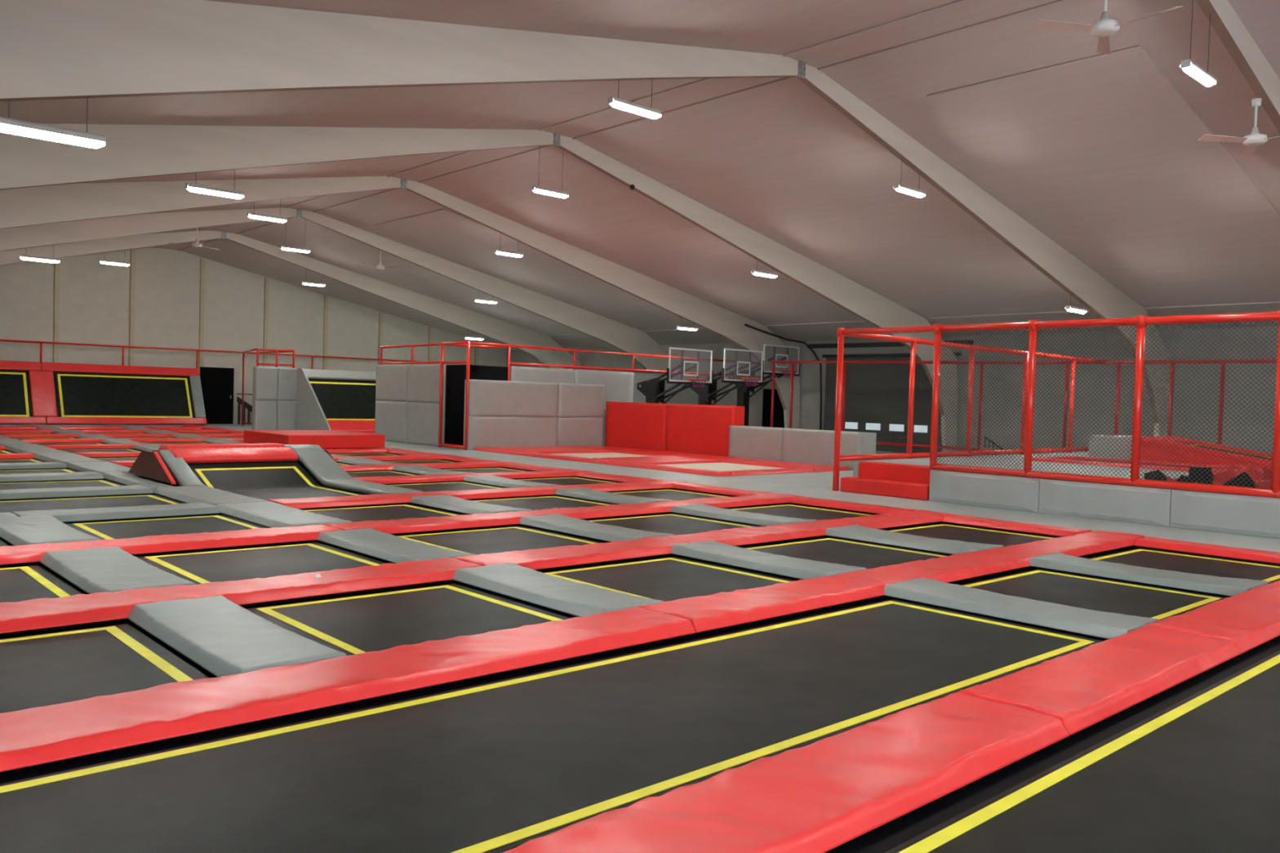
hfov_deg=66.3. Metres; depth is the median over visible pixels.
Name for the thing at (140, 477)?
trampoline
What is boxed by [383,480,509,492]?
trampoline
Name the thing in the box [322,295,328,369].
trim
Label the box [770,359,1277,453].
fence
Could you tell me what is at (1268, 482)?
cube
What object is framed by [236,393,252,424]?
banister
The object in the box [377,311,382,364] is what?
trim
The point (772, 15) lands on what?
trim
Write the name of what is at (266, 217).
diffuser
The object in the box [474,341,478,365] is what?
trim
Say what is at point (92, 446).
pad
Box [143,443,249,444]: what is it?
pad
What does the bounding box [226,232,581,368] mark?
roof beam
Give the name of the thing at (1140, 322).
fence
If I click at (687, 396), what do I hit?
wall
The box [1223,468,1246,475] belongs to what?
cube
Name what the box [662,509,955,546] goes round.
pad
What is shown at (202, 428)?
pad
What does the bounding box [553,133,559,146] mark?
hinge plate
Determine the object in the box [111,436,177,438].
trampoline
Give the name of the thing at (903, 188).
diffuser
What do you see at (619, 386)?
wall
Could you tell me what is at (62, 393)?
trampoline
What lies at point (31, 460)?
trampoline
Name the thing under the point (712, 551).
pad
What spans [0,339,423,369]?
guard rail
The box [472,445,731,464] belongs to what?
trampoline
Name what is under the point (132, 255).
trim
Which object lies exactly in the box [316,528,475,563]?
pad
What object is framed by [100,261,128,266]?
diffuser
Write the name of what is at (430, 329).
trim
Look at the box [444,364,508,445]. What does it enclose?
curtain
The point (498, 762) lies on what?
trampoline
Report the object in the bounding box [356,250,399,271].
ceiling fan
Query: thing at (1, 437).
pad
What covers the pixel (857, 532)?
pad
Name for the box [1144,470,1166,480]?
cube
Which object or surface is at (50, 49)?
roof beam
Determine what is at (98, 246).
roof beam
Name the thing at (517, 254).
diffuser
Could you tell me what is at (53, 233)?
roof beam
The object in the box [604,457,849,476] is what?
trampoline
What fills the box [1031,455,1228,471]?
trampoline
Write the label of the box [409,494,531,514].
pad
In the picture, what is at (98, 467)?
pad
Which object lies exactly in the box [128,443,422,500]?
trampoline
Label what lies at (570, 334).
trim
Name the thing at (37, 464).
pad
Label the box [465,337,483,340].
diffuser
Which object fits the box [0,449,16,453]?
trampoline
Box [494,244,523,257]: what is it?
lamp
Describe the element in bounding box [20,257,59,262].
diffuser
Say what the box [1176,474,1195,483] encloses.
cube
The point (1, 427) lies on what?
pad
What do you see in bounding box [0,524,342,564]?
pad
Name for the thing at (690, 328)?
diffuser
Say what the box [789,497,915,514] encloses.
pad
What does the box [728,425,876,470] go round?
wall
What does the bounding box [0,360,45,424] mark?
trampoline
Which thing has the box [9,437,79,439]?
trampoline
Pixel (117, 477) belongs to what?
pad
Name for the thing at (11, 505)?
trampoline
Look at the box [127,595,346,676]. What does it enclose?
pad
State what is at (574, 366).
guard rail
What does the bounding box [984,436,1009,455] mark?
stair railing
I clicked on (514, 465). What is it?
pad
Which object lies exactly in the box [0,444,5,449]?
pad
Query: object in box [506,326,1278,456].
wall
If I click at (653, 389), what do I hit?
basketball hoop
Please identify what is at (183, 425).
pad
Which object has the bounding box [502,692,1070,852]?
pad
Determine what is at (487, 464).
pad
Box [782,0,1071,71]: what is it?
trim
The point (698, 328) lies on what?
trim
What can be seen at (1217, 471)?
cube
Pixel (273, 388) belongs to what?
wall
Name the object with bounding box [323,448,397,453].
pad
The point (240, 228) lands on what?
trim
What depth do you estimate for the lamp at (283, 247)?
29.42 m
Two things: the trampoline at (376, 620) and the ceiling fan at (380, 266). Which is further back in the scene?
the ceiling fan at (380, 266)
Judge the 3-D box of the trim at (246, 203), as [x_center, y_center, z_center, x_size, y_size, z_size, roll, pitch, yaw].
[-13.211,-5.165,22.648,9.650,1.915,4.000,0,2,-42]
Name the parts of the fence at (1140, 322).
post, post, post, rail, rail, post, post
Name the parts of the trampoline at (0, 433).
frame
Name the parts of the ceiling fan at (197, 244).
blade, motor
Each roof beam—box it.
[0,0,798,101]
[0,123,553,190]
[0,176,400,228]
[0,207,297,250]
[0,230,221,265]
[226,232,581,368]
[302,209,677,371]
[404,179,799,428]
[555,134,958,452]
[796,63,1170,435]
[1195,0,1279,133]
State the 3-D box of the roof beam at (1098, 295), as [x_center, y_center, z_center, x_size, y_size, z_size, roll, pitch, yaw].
[8.421,-1.987,21.121,16.220,7.654,0.130,0,2,-42]
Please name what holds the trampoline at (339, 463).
on the floor
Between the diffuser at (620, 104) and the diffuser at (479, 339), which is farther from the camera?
the diffuser at (479, 339)
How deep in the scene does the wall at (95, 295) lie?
39.30 m
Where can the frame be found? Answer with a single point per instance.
(455, 375)
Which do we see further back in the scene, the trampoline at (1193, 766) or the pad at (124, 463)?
the pad at (124, 463)
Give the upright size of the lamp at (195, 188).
0.470 m
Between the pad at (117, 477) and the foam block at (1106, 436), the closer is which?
the pad at (117, 477)
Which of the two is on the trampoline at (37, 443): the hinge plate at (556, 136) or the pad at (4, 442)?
the pad at (4, 442)
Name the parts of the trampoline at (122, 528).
frame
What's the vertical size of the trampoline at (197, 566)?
0.604 m
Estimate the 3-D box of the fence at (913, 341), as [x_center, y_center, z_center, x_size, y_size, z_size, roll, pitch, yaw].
[7.640,-0.535,21.085,10.705,2.350,0.348,0,2,-42]
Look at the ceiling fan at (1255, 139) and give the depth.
13.50 m
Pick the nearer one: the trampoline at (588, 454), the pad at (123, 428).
the trampoline at (588, 454)
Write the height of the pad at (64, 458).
0.084 m
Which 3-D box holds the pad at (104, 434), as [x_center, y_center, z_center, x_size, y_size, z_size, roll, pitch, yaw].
[-14.243,0.264,30.538,5.367,0.079,0.660,0,2,-42]
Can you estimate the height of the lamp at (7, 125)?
0.449 m
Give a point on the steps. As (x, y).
(878, 478)
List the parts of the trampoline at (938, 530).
frame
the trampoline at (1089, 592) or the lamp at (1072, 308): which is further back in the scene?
the lamp at (1072, 308)
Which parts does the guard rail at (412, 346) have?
post, rail, post, rail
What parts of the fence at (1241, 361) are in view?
post, post, post, rail, post, rail, post, post, post, post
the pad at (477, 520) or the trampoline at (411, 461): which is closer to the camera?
the pad at (477, 520)
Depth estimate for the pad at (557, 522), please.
11.48 m
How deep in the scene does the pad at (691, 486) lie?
16.92 m
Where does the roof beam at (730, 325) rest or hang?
on the floor
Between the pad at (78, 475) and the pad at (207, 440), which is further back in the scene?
the pad at (207, 440)
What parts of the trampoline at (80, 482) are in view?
frame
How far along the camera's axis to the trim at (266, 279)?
41.48 m
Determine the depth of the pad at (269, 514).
11.75 m
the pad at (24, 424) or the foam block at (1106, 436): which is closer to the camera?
the foam block at (1106, 436)
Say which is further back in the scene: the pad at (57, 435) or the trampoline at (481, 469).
the pad at (57, 435)
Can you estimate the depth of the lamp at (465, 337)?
41.15 m
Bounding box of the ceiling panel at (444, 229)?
[375,208,662,312]
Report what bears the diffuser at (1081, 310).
attached to the lamp at (1072, 308)
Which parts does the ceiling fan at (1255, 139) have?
blade, blade, motor, rod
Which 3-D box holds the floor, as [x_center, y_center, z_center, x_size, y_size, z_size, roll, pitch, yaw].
[-2.271,1.218,20.700,32.620,0.648,49.500,0,2,-42]
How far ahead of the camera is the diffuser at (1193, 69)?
11.77 m
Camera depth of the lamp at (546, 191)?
20.10 m
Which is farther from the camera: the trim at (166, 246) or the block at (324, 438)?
the trim at (166, 246)
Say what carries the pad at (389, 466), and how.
on the trampoline at (339, 463)
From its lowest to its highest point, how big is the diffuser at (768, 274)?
0.112 m
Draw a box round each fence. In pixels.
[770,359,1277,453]
[832,310,1279,498]
[840,333,1107,461]
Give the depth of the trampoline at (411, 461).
22.69 m
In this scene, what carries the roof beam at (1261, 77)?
on the floor
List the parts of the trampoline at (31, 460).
frame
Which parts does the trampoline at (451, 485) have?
frame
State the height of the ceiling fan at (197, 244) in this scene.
0.890 m
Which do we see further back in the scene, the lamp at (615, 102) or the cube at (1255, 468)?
the cube at (1255, 468)
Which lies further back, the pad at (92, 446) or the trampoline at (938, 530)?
the pad at (92, 446)
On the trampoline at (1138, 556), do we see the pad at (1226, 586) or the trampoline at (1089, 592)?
the pad at (1226, 586)
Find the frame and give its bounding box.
[438,341,508,449]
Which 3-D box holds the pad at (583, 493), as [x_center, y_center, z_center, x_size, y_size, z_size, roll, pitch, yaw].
[-0.433,1.098,15.309,0.700,0.083,2.126,0,2,-42]
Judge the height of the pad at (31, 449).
0.084 m
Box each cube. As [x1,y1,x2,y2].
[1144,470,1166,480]
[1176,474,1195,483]
[1188,466,1213,484]
[1212,468,1235,484]
[1222,471,1255,488]
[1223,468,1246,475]
[1231,464,1247,469]
[1245,465,1263,480]
[1253,479,1271,488]
[1262,463,1272,479]
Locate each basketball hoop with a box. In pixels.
[636,346,713,403]
[689,347,764,404]
[728,343,799,426]
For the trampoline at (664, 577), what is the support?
on the floor
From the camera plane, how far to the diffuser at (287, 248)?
29.45 m
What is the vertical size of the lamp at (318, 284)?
0.608 m
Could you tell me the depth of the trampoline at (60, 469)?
17.45 m
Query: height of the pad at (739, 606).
0.086 m
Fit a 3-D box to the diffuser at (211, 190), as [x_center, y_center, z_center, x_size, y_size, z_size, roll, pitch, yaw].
[-6.802,-3.758,15.682,0.860,0.112,0.109,0,2,-42]
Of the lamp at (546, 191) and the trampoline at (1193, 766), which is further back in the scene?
the lamp at (546, 191)
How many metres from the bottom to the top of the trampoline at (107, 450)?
0.604 m
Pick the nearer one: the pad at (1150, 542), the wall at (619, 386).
the pad at (1150, 542)
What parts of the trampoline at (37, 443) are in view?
frame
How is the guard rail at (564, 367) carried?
on the wall at (687, 396)
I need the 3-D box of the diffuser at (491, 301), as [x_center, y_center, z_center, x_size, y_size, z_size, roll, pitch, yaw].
[-5.373,-4.363,34.104,0.860,0.112,0.109,0,2,-42]
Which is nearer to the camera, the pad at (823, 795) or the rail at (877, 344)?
the pad at (823, 795)
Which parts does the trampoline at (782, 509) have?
frame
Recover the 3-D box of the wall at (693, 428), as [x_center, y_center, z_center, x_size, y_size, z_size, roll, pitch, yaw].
[0.869,0.054,28.264,0.423,1.430,5.280,0,2,-42]
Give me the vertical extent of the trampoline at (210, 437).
0.604 m
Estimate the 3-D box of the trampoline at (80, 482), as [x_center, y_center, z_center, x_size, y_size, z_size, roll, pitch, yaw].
[-10.781,1.206,13.161,7.745,0.604,2.630,0,2,-42]
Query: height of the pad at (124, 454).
0.079 m
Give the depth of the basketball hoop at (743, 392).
35.34 m
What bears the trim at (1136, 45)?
attached to the ceiling
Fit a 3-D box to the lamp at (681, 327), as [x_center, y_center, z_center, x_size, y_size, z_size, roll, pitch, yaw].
[1.536,-3.350,31.905,0.884,0.416,0.144,0,2,-42]
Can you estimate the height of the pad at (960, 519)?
0.080 m
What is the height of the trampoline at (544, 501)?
0.604 m
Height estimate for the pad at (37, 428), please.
0.082 m
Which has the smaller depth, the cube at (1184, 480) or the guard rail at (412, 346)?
the cube at (1184, 480)
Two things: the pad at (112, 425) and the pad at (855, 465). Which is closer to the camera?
the pad at (855, 465)
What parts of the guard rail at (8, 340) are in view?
post, post, post, post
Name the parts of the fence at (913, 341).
post, rail, post, rail, post, post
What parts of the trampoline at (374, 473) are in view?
frame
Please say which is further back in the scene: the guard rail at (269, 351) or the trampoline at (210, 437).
the guard rail at (269, 351)
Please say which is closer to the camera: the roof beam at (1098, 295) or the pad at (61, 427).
the roof beam at (1098, 295)
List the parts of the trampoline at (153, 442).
frame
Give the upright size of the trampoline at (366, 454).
0.604 m
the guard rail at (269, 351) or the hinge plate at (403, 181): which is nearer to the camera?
the hinge plate at (403, 181)
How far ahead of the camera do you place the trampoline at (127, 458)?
20.80 m
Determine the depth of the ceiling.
20.38 m
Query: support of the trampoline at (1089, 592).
on the floor
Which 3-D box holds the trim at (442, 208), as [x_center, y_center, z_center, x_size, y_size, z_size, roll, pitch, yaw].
[-3.214,-5.147,31.795,9.686,1.899,4.018,0,2,-42]
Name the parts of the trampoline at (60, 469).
frame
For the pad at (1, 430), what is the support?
on the trampoline
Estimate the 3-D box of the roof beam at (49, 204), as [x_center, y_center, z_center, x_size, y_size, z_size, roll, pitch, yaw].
[-12.167,-2.537,19.429,16.220,7.654,0.130,0,2,-42]
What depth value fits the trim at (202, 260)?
39.71 m
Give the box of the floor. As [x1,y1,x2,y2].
[0,423,1279,551]
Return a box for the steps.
[840,461,931,500]
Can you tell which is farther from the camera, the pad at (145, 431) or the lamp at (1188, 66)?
the pad at (145, 431)
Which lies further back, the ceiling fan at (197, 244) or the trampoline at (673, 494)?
the ceiling fan at (197, 244)
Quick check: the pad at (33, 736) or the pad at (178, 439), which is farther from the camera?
the pad at (178, 439)
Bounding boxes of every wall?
[0,247,506,424]
[252,366,297,430]
[374,364,445,447]
[462,379,604,449]
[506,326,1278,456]
[506,366,633,445]
[566,368,706,404]
[604,401,744,456]
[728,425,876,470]
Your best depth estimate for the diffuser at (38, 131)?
8.62 m
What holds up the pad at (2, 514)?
on the trampoline at (11, 505)
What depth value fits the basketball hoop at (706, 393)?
33.45 m
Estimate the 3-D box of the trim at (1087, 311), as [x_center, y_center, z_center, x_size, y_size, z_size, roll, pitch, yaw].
[10.784,-3.156,27.507,0.080,0.046,6.180,0,2,-42]
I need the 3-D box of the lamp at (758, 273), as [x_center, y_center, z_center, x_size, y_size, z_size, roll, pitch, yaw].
[3.157,-3.998,24.768,0.884,0.412,0.144,0,2,-42]
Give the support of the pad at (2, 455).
on the trampoline at (1, 451)
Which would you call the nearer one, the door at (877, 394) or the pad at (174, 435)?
the pad at (174, 435)
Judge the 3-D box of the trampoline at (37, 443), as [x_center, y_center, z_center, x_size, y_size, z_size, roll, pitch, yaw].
[-14.390,0.769,24.786,2.590,0.604,2.800,0,2,-42]
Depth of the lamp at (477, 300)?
34.04 m
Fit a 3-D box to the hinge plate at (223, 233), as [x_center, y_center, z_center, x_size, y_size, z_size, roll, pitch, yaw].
[-14.486,-6.679,34.091,0.150,0.280,0.053,0,2,-42]
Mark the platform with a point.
(1255, 516)
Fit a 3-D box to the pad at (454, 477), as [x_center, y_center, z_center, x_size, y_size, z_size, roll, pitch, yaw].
[-4.143,0.931,17.435,2.602,0.080,0.660,0,2,-42]
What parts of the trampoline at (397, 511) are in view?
frame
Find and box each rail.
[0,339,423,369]
[241,347,257,425]
[256,348,294,368]
[379,342,445,364]
[445,341,770,381]
[564,367,704,375]
[807,339,973,348]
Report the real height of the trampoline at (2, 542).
0.604 m
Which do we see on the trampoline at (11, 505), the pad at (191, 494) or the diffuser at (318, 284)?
the pad at (191, 494)
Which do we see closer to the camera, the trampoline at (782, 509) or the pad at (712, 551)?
the pad at (712, 551)
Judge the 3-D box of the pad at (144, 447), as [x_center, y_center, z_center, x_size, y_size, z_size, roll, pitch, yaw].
[-11.462,0.543,23.510,0.700,0.084,2.456,0,2,-42]
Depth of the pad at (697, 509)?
13.23 m
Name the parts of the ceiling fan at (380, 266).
blade, motor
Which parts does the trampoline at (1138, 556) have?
frame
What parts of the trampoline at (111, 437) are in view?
frame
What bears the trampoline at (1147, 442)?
on the platform
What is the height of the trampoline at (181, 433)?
0.604 m
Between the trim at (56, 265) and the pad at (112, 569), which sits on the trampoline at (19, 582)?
the pad at (112, 569)
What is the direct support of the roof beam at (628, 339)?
on the floor
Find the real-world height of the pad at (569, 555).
0.088 m
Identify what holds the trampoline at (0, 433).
on the floor
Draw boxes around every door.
[200,366,234,423]
[761,389,784,427]
[823,355,956,453]
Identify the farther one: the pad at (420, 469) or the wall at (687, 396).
the wall at (687, 396)
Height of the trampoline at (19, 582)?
0.604 m
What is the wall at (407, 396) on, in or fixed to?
on the floor
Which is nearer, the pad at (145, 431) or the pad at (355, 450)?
the pad at (355, 450)
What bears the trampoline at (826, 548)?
on the floor
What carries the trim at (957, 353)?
attached to the wall at (810, 388)
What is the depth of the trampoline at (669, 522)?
12.68 m
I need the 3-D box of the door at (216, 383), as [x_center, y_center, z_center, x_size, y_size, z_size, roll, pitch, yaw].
[-17.384,-1.265,40.224,1.360,2.317,0.117,0,2,-42]
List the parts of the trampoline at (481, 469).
frame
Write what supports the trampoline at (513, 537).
on the floor
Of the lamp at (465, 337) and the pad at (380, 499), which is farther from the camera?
the lamp at (465, 337)
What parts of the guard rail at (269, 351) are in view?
post, rail, rail, post, rail, post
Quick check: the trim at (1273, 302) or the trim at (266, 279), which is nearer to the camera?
the trim at (1273, 302)
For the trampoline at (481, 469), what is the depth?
20.70 m
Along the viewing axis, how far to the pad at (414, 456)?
22.83 m
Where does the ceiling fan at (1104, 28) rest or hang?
hanging from the ceiling
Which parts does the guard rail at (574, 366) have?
rail, post, post, rail, post, rail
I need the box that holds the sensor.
[629,184,635,190]
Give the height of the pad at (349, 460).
0.081 m
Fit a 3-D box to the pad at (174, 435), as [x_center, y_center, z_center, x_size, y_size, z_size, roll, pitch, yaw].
[-13.377,0.317,29.475,0.700,0.083,2.176,0,2,-42]
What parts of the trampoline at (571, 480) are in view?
frame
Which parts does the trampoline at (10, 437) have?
frame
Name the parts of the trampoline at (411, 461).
frame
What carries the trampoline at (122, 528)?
on the floor
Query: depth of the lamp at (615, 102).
13.17 m
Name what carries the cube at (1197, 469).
on the cube
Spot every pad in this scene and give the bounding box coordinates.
[0,426,44,429]
[0,429,151,432]
[0,433,84,437]
[0,435,13,439]
[0,439,37,447]
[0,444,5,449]
[0,453,34,458]
[0,462,66,469]
[0,471,103,481]
[0,484,152,499]
[0,512,17,517]
[0,515,101,546]
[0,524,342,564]
[0,558,482,633]
[0,606,696,772]
[4,444,71,455]
[12,502,219,521]
[17,437,209,442]
[22,424,46,426]
[33,453,107,464]
[35,426,65,429]
[39,546,195,594]
[42,444,143,448]
[44,426,202,429]
[53,430,87,433]
[66,462,138,475]
[73,451,152,457]
[75,434,120,438]
[84,433,243,436]
[102,439,152,444]
[102,471,173,493]
[106,424,137,426]
[108,460,135,466]
[122,426,150,429]
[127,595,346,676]
[133,444,160,451]
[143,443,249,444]
[144,430,181,433]
[151,429,235,432]
[153,485,270,506]
[172,434,209,437]
[182,425,205,426]
[201,426,227,429]
[203,438,250,444]
[209,437,243,440]
[216,502,351,527]
[226,430,243,433]
[266,485,568,508]
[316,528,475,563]
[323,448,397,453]
[324,493,804,533]
[330,453,351,456]
[332,453,457,462]
[337,457,405,464]
[339,463,401,471]
[352,473,476,484]
[386,448,442,455]
[392,465,475,475]
[394,461,515,468]
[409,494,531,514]
[441,456,499,462]
[452,563,663,617]
[453,536,688,569]
[463,475,562,487]
[464,469,592,479]
[501,462,572,471]
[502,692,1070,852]
[519,514,673,542]
[550,480,688,491]
[555,487,671,504]
[577,471,662,482]
[638,530,1145,632]
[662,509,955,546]
[671,483,770,496]
[671,503,816,526]
[671,540,866,579]
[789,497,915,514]
[825,524,1003,554]
[853,462,859,477]
[884,577,1159,639]
[941,514,1092,537]
[958,625,1241,735]
[1028,552,1267,596]
[1133,536,1279,564]
[1147,580,1279,653]
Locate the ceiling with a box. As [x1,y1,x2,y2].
[0,0,1279,349]
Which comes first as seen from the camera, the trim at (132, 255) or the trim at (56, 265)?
the trim at (56, 265)
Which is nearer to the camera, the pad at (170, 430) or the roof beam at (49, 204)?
the roof beam at (49, 204)
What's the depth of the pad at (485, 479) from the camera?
17.30 m
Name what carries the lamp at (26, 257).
hanging from the roof beam at (53, 233)
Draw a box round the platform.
[855,452,1279,538]
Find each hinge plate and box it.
[221,231,226,239]
[297,208,302,217]
[400,178,407,189]
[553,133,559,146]
[797,60,806,78]
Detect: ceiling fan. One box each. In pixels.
[168,227,218,249]
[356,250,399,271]
[1031,0,1182,54]
[1197,97,1279,155]
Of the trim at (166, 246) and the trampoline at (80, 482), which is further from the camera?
the trim at (166, 246)
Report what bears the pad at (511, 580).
on the trampoline at (664, 577)
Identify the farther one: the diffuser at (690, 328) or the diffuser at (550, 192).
the diffuser at (690, 328)
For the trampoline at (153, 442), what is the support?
on the floor
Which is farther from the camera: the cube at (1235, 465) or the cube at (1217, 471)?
the cube at (1235, 465)
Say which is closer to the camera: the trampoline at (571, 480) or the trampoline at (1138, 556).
the trampoline at (1138, 556)
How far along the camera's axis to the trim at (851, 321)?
32.75 m
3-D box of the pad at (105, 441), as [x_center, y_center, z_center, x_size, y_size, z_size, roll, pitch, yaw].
[-13.430,0.424,25.664,0.700,0.083,2.256,0,2,-42]
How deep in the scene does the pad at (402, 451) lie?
24.83 m
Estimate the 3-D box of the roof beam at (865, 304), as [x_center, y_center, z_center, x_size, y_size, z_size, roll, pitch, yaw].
[4.161,-2.244,25.783,16.220,7.654,0.130,0,2,-42]
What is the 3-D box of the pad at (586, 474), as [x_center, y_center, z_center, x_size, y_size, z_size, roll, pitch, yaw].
[-0.399,0.996,19.009,0.482,0.078,2.062,0,2,-42]
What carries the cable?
attached to the roof beam at (730, 325)
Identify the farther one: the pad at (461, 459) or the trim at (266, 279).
the trim at (266, 279)
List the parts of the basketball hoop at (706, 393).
post, board frame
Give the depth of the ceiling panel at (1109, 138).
17.04 m
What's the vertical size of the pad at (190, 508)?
0.080 m
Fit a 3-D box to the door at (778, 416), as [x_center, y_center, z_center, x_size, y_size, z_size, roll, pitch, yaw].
[5.138,-0.376,36.736,0.047,2.047,1.400,0,2,-42]
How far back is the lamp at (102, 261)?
31.85 m
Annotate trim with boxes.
[53,257,59,362]
[128,248,135,365]
[153,238,222,250]
[198,257,204,373]
[199,200,262,208]
[209,217,297,234]
[262,277,269,366]
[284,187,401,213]
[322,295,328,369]
[376,208,444,224]
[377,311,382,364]
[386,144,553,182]
[427,327,432,364]
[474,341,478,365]
[509,0,866,31]
[537,75,796,139]
[547,333,586,336]
[644,328,706,332]
[765,320,867,326]
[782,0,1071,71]
[822,352,961,357]
[925,310,1091,319]
[926,44,1139,96]
[1144,301,1279,309]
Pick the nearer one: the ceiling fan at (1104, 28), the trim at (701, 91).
the ceiling fan at (1104, 28)
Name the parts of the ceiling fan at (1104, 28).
blade, blade, motor, rod, blade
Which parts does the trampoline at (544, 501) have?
frame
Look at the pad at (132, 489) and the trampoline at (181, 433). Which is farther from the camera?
the trampoline at (181, 433)
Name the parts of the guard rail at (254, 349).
post, rail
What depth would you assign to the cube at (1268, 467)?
13.60 m
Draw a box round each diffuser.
[0,123,103,148]
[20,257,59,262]
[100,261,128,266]
[186,186,243,199]
[248,214,285,222]
[281,246,309,253]
[302,282,324,286]
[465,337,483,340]
[475,299,496,303]
[495,251,522,257]
[533,188,567,198]
[610,98,658,119]
[677,326,696,330]
[753,271,776,278]
[895,185,924,197]
[1066,307,1085,313]
[1182,62,1213,86]
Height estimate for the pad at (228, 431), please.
0.077 m
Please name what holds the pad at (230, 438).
on the trampoline at (210, 437)
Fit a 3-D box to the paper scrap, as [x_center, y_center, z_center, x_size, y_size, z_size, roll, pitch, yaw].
[-2.588,1.202,7.871,0.060,0.033,0.030,0,2,-42]
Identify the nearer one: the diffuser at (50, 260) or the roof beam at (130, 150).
the roof beam at (130, 150)
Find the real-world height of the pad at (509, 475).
0.080 m
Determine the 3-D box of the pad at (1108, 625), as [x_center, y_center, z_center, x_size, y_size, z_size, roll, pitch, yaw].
[2.947,1.413,7.740,0.700,0.082,1.996,0,2,-42]
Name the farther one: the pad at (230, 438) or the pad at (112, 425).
the pad at (112, 425)
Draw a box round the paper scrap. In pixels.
[314,573,321,577]
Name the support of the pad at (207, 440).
on the trampoline
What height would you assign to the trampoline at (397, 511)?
0.604 m
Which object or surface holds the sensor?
attached to the roof beam at (865, 304)
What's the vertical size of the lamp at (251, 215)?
0.536 m
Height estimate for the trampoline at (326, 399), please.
2.300 m
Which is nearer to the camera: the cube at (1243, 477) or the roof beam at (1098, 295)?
the cube at (1243, 477)
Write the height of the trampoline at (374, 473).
0.604 m
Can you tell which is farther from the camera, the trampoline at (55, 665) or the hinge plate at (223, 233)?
the hinge plate at (223, 233)
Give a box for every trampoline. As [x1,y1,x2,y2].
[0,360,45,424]
[0,432,56,434]
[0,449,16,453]
[0,457,46,462]
[0,467,79,474]
[0,478,127,489]
[0,493,187,513]
[0,537,13,546]
[0,561,88,602]
[0,595,1107,852]
[0,618,217,713]
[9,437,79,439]
[28,362,206,425]
[29,442,108,445]
[56,448,142,453]
[62,512,271,539]
[87,432,146,433]
[88,456,137,462]
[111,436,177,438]
[128,443,422,500]
[128,466,151,479]
[131,539,395,584]
[138,441,212,444]
[181,432,231,433]
[209,436,243,437]
[239,579,578,655]
[296,368,377,433]
[297,502,469,522]
[329,452,408,456]
[337,462,356,465]
[346,470,423,477]
[380,459,460,463]
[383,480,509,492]
[391,524,609,555]
[440,466,532,473]
[469,494,618,510]
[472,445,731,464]
[510,475,624,485]
[535,553,801,601]
[582,511,764,535]
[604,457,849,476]
[606,488,736,500]
[722,502,879,519]
[736,535,952,568]
[825,635,1279,852]
[879,521,1063,546]
[948,565,1231,620]
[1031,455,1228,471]
[1079,545,1279,583]
[1139,435,1272,467]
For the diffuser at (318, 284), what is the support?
attached to the lamp at (318, 284)
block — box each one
[243,430,385,448]
[1088,435,1152,459]
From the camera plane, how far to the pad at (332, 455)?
22.46 m
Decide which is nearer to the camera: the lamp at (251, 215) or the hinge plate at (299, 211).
the lamp at (251, 215)
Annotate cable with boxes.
[744,324,822,430]
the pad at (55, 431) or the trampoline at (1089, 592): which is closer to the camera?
the trampoline at (1089, 592)
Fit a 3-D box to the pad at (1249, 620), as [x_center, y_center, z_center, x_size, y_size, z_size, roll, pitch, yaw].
[5.794,1.468,8.608,5.367,0.088,0.660,0,2,-42]
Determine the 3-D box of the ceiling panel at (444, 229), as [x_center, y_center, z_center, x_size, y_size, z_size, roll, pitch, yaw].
[-3.209,-5.135,31.789,9.650,1.915,4.000,0,2,-42]
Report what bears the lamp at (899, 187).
hanging from the roof beam at (1098, 295)
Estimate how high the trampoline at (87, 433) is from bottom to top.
0.604 m
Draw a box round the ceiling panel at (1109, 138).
[927,45,1279,275]
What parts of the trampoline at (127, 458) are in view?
frame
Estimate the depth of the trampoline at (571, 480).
18.64 m
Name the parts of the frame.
post, post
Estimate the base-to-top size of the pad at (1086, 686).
0.082 m
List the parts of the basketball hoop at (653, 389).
post, board frame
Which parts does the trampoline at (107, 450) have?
frame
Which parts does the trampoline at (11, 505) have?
frame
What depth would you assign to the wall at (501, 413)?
28.25 m
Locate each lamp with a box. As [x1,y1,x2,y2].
[0,96,106,148]
[19,244,60,262]
[98,259,129,266]
[185,168,244,199]
[246,199,286,222]
[280,218,310,253]
[301,278,325,286]
[464,328,484,340]
[474,297,497,303]
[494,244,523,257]
[530,148,568,198]
[607,79,662,119]
[675,324,697,330]
[751,258,777,278]
[893,157,926,197]
[1064,300,1087,313]
[1179,0,1217,86]
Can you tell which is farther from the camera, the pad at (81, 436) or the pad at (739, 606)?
the pad at (81, 436)
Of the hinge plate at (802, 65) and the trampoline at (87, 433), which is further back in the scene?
the trampoline at (87, 433)
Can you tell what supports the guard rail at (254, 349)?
on the floor
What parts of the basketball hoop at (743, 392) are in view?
post, board frame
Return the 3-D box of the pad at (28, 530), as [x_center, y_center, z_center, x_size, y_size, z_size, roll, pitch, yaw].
[-6.154,1.080,10.081,0.700,0.084,2.126,0,2,-42]
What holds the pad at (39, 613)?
on the trampoline at (19, 582)

